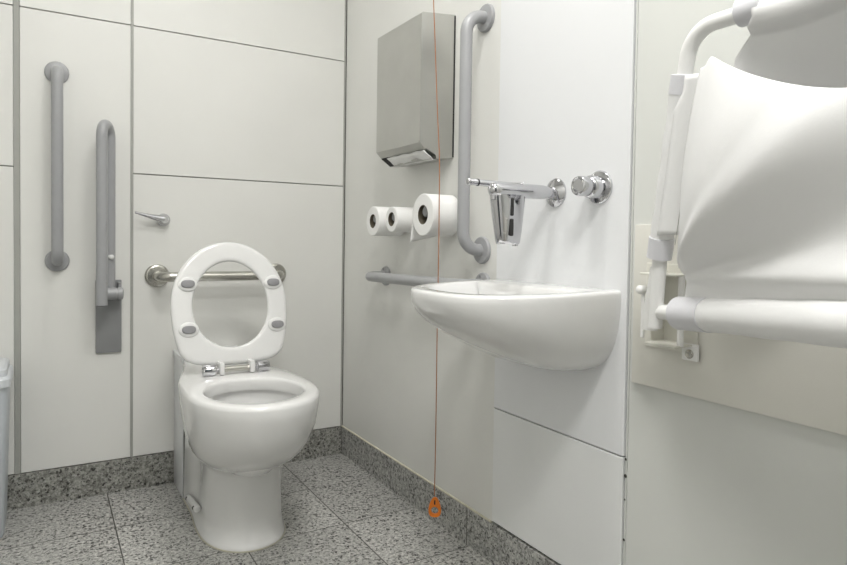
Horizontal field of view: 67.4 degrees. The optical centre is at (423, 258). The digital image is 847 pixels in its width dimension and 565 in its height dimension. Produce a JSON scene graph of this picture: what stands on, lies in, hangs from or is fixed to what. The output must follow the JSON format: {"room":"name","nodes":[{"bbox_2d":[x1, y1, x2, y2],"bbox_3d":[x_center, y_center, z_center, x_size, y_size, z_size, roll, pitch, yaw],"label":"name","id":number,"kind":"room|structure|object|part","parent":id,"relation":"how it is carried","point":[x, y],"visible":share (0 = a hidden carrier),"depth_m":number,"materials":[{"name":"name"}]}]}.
{"room":"public restroom","nodes":[
{"label":"public restroom","id":0,"kind":"room"},
{"bbox_2d":[0,0,346,474],"bbox_3d":[-1.113,-0.432,2.133,2.000,2.450,0.100,0,2,-31],"label":"wall","id":1,"kind":"structure","parent":0,"point":[238,105],"depth_m":2.21,"materials":[{"name":"laminate"}]},
{"bbox_2d":[13,0,20,474],"bbox_3d":[-1.272,-0.486,1.987,0.016,2.340,0.018,0,2,-31],"label":"trim","id":2,"kind":"structure","parent":1,"relation":"attached to","point":[16,41],"depth_m":1.99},
{"bbox_2d":[44,61,69,270],"bbox_3d":[-1.157,-0.292,2.007,0.070,0.671,0.079,0,2,-31],"label":"grab bar","id":3,"kind":"object","parent":1,"relation":"attached to","point":[57,73],"visible":1,"depth_m":1.98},
{"bbox_3d":[-1.157,-0.292,2.006,0.034,0.635,0.077,0,2,-31],"label":"rail","id":4,"kind":"part","parent":3,"relation":"part of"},
{"bbox_2d":[96,119,123,352],"bbox_3d":[-1.022,-0.064,2.066,0.084,0.763,0.132,0,2,-31],"label":"rail","id":5,"kind":"object","parent":1,"relation":"attached to","point":[109,291],"visible":1,"depth_m":2.07,"materials":[{"name":"metal"}]},
{"bbox_3d":[-1.024,-0.148,2.048,0.033,0.593,0.113,1,2,-10],"label":"rail","id":6,"kind":"part","parent":5,"relation":"part of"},
{"bbox_3d":[-1.054,0.194,2.127,0.078,0.244,0.010,0,2,-31],"label":"wall plate","id":7,"kind":"part","parent":5,"relation":"part of","materials":[{"name":"grey metal"}]},
{"bbox_2d":[130,0,133,456],"bbox_3d":[-0.990,-0.486,2.155,0.009,2.340,0.018,0,2,-31],"label":"trim","id":8,"kind":"structure","parent":1,"relation":"attached to","point":[132,1],"depth_m":2.16,"materials":[{"name":"grey metal"}]},
{"bbox_2d":[135,211,169,225],"bbox_3d":[-0.926,-0.135,2.171,0.124,0.048,0.040,0,2,-39],"label":"flush lever","id":9,"kind":"object","parent":1,"relation":"attached to","point":[162,219],"visible":1,"depth_m":2.17,"materials":[{"name":"silver metal"}]},
{"bbox_3d":[-0.923,-0.139,2.151,0.021,0.039,0.102,2,2,42],"label":"lever arm","id":10,"kind":"part","parent":9,"relation":"part of","materials":[{"name":"silver metal"}]},
{"bbox_2d":[7,426,341,510],"bbox_3d":[-1.109,0.739,2.128,1.796,0.109,0.021,0,2,-31],"label":"baseboard","id":11,"kind":"structure","parent":1,"relation":"attached to","point":[40,487],"depth_m":2.14,"materials":[{"name":"stone"}]},
{"bbox_2d":[144,264,285,286],"bbox_3d":[-0.719,0.062,2.270,0.501,0.080,0.101,0,2,-31],"label":"grab bar","id":12,"kind":"object","parent":1,"relation":"attached to","point":[156,275],"visible":0.63,"depth_m":2.21,"materials":[{"name":"metal"}]},
{"bbox_3d":[-0.718,0.062,2.269,0.455,0.034,0.099,0,2,-31],"label":"rail","id":13,"kind":"part","parent":12,"relation":"part of","materials":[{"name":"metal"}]},
{"bbox_2d":[0,453,492,564],"bbox_3d":[-0.389,0.888,0.925,2.000,0.100,3.000,0,2,-31],"label":"floor","id":14,"kind":"structure","parent":0,"point":[335,512],"depth_m":1.88,"materials":[{"name":"tile"}]},
{"bbox_2d":[0,357,12,537],"bbox_3d":[-1.356,0.553,1.819,0.300,0.490,0.241,0,2,-31],"label":"waste bin","id":15,"kind":"object","parent":14,"relation":"on","point":[6,370],"visible":1,"depth_m":1.81,"materials":[{"name":"plastic"}]},
{"bbox_3d":[-1.353,0.335,1.812,0.300,0.052,0.241,0,2,-31],"label":"bin lid","id":16,"kind":"part","parent":15,"relation":"part of","materials":[{"name":"white plastic"}]},
{"bbox_2d":[173,346,236,497],"bbox_3d":[-0.746,0.561,2.229,0.224,0.470,0.174,0,2,-31],"label":"cistern boxing","id":17,"kind":"object","parent":14,"relation":"on","point":[179,434],"visible":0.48,"depth_m":2.17,"materials":[{"name":"white laminate"}]},
{"bbox_3d":[-0.749,0.569,2.234,0.216,0.453,0.164,0,2,-31],"label":"casing","id":18,"kind":"part","parent":17,"relation":"part of","materials":[{"name":"white laminate"}]},
{"bbox_2d":[170,242,319,552],"bbox_3d":[-0.527,0.382,1.848,0.357,0.855,0.690,0,2,-31],"label":"toilet","id":19,"kind":"object","parent":14,"relation":"on","point":[244,417],"visible":1,"depth_m":1.80,"materials":[{"name":"white ceramic"}]},
{"bbox_3d":[-0.597,0.137,1.967,0.354,0.373,0.097,0,2,-31],"label":"seat","id":20,"kind":"part","parent":19,"relation":"part of","materials":[{"name":"plastic"}]},
{"bbox_2d":[343,0,846,564],"bbox_3d":[0.466,-0.387,1.340,0.103,2.450,2.918,0,2,-31],"label":"wall","id":21,"kind":"structure","parent":0,"point":[540,454],"depth_m":1.48,"materials":[{"name":"laminate"}]},
{"bbox_2d":[340,0,346,425],"bbox_3d":[-0.322,-0.488,2.554,0.008,2.340,0.018,0,2,-31],"label":"trim","id":22,"kind":"structure","parent":21,"relation":"attached to","point":[344,61],"depth_m":2.56,"materials":[{"name":"grey metal"}]},
{"bbox_2d":[376,12,455,166],"bbox_3d":[-0.029,-0.504,1.960,0.116,0.428,0.280,0,2,-31],"label":"paper towel dispenser","id":23,"kind":"object","parent":21,"relation":"attached to","point":[406,72],"visible":0.95,"depth_m":1.86,"materials":[{"name":"metal"}]},
{"bbox_2d":[387,150,432,166],"bbox_3d":[-0.044,-0.302,1.934,0.035,0.029,0.229,0,2,-31],"label":"paper towel","id":24,"kind":"object","parent":23,"relation":"in","point":[418,155],"visible":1,"depth_m":1.92,"materials":[{"name":"white paper"}]},
{"bbox_3d":[0.018,-0.509,1.989,0.004,0.412,0.280,0,2,-31],"label":"plate","id":25,"kind":"part","parent":23,"relation":"part of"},
{"bbox_2d":[341,425,491,522],"bbox_3d":[-0.073,0.697,2.148,0.006,0.006,1.004,0,2,-31],"label":"trim","id":26,"kind":"structure","parent":21,"relation":"attached to","point":[364,440],"depth_m":2.02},
{"bbox_2d":[423,206,427,216],"bbox_3d":[0.046,-0.135,1.852,0.099,0.063,0.063,0,2,-31],"label":"toilet roll holder","id":27,"kind":"object","parent":21,"relation":"attached to","point":[425,213],"visible":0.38,"depth_m":1.82,"materials":[{"name":"silver metal"}]},
{"bbox_2d":[365,266,489,285],"bbox_3d":[-0.022,0.068,1.973,0.092,0.076,0.648,0,2,-31],"label":"grab bar","id":28,"kind":"object","parent":21,"relation":"attached to","point":[384,276],"visible":0.72,"depth_m":1.95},
{"bbox_2d":[410,194,456,241],"bbox_3d":[0.034,-0.116,1.854,0.094,0.141,0.136,0,2,-31],"label":"toilet roll","id":29,"kind":"object","parent":21,"relation":"attached to","point":[423,227],"visible":0.95,"depth_m":1.81,"materials":[{"name":"paper"}]},
{"bbox_2d":[341,427,560,564],"bbox_3d":[0.049,0.761,1.960,0.021,0.109,1.457,0,2,-31],"label":"baseboard","id":30,"kind":"structure","parent":21,"relation":"attached to","point":[494,543],"depth_m":1.90,"materials":[{"name":"stone"}]},
{"bbox_2d":[457,3,494,263],"bbox_3d":[0.132,-0.339,1.723,0.083,0.709,0.076,0,2,-31],"label":"grab bar","id":31,"kind":"object","parent":21,"relation":"attached to","point":[480,249],"visible":1,"depth_m":1.70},
{"bbox_2d":[465,178,565,245],"bbox_3d":[0.209,-0.108,1.453,0.231,0.160,0.074,0,2,-25],"label":"tap","id":32,"kind":"object","parent":21,"relation":"attached to","point":[507,199],"visible":1,"depth_m":1.42,"materials":[{"name":"silver metal"}]},
{"bbox_2d":[491,195,496,199],"bbox_3d":[0.158,-0.135,1.405,0.018,0.013,0.018,0,2,-31],"label":"outlet","id":33,"kind":"object","parent":32,"relation":"attached to","point":[493,197],"depth_m":1.40,"materials":[{"name":"silver metal"}]},
{"bbox_3d":[0.166,-0.170,1.457,0.135,0.020,0.039,0,2,-15],"label":"lever","id":34,"kind":"part","parent":32,"relation":"part of","materials":[{"name":"silver metal"}]},
{"bbox_3d":[0.225,-0.153,1.445,0.186,0.034,0.033,0,2,-31],"label":"spout","id":35,"kind":"part","parent":32,"relation":"part of","materials":[{"name":"silver metal"}]},
{"bbox_2d":[411,279,620,370],"bbox_3d":[0.157,0.155,1.428,0.340,0.188,0.430,0,2,-31],"label":"washbasin","id":36,"kind":"object","parent":21,"relation":"attached to","point":[555,327],"visible":1,"depth_m":1.29,"materials":[{"name":"white ceramic"}]},
{"bbox_2d":[571,170,612,203],"bbox_3d":[0.354,-0.154,1.362,0.066,0.073,0.073,0,2,-31],"label":"tap","id":37,"kind":"object","parent":21,"relation":"attached to","point":[597,187],"visible":1,"depth_m":1.35,"materials":[{"name":"silver metal"}]},
{"bbox_2d":[623,0,638,564],"bbox_3d":[0.441,-0.386,1.305,0.016,2.450,0.004,0,2,-31],"label":"trim","id":38,"kind":"structure","parent":21,"relation":"attached to","point":[637,3],"depth_m":1.31,"materials":[{"name":"grey metal"}]},
{"bbox_2d":[632,224,846,435],"bbox_3d":[0.680,0.108,0.877,0.012,0.321,0.972,0,2,-31],"label":"board","id":39,"kind":"object","parent":21,"relation":"attached to","point":[796,382],"visible":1,"depth_m":1.08,"materials":[{"name":"beige laminate"}]},
{"bbox_2d":[636,0,846,361],"bbox_3d":[0.577,-0.092,0.799,0.244,0.583,0.918,0,2,-31],"label":"table","id":40,"kind":"object","parent":39,"relation":"attached to","point":[751,186],"visible":1,"depth_m":0.88,"materials":[{"name":"plastic"}]},
{"bbox_3d":[0.414,0.072,1.145,0.027,0.118,0.061,1,2,-6],"label":"hinge arm","id":41,"kind":"part","parent":40,"relation":"part of"},
{"bbox_2d":[645,339,691,348],"bbox_3d":[0.457,0.159,1.181,0.056,0.004,0.067,0,2,-31],"label":"frame","id":42,"kind":"object","parent":40,"relation":"attached to","point":[660,343],"depth_m":1.17,"materials":[{"name":"metal"}]},
{"bbox_3d":[-0.116,-0.130,2.117,0.105,0.051,0.051,0,2,-31],"label":"toilet roll holder","id":43,"kind":"object","parent":21,"relation":"attached to","visible":0},
{"bbox_2d":[367,206,403,235],"bbox_3d":[-0.124,-0.122,2.113,0.100,0.097,0.097,0,2,-31],"label":"toilet roll","id":44,"kind":"object","parent":43,"relation":"on","point":[379,228],"visible":0.54,"depth_m":2.08,"materials":[{"name":"paper"}]},
{"bbox_3d":[-0.052,-0.130,2.017,0.099,0.049,0.049,0,2,-31],"label":"toilet roll holder","id":45,"kind":"object","parent":21,"relation":"attached to","visible":0},
{"bbox_2d":[386,207,412,231],"bbox_3d":[-0.061,-0.122,2.012,0.094,0.079,0.079,0,2,-31],"label":"toilet roll","id":46,"kind":"object","parent":45,"relation":"on","point":[403,216],"visible":0.59,"depth_m":1.98,"materials":[{"name":"paper"}]},
{"bbox_3d":[-0.351,-1.660,0.852,2.000,0.100,3.000,0,2,-31],"label":"ceiling","id":47,"kind":"structure","parent":0,"visible":0},
{"bbox_2d":[428,0,440,516],"bbox_3d":[-0.004,-0.452,1.740,0.128,2.357,0.070,1,2,19],"label":"pull cord","id":48,"kind":"object","parent":47,"relation":"hanging from","point":[434,502],"visible":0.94,"depth_m":1.77,"materials":[{"name":"red fabric"}]},
{"bbox_3d":[0.032,0.698,1.783,0.037,0.057,0.008,1,2,6],"label":"pull handle","id":49,"kind":"part","parent":48,"relation":"part of","materials":[{"name":"orange plastic"}]},
{"bbox_3d":[0.009,-0.468,1.748,0.083,2.265,0.006,1,2,-1],"label":"cord","id":50,"kind":"part","parent":48,"relation":"part of","materials":[{"name":"red fabric"}]}
]}

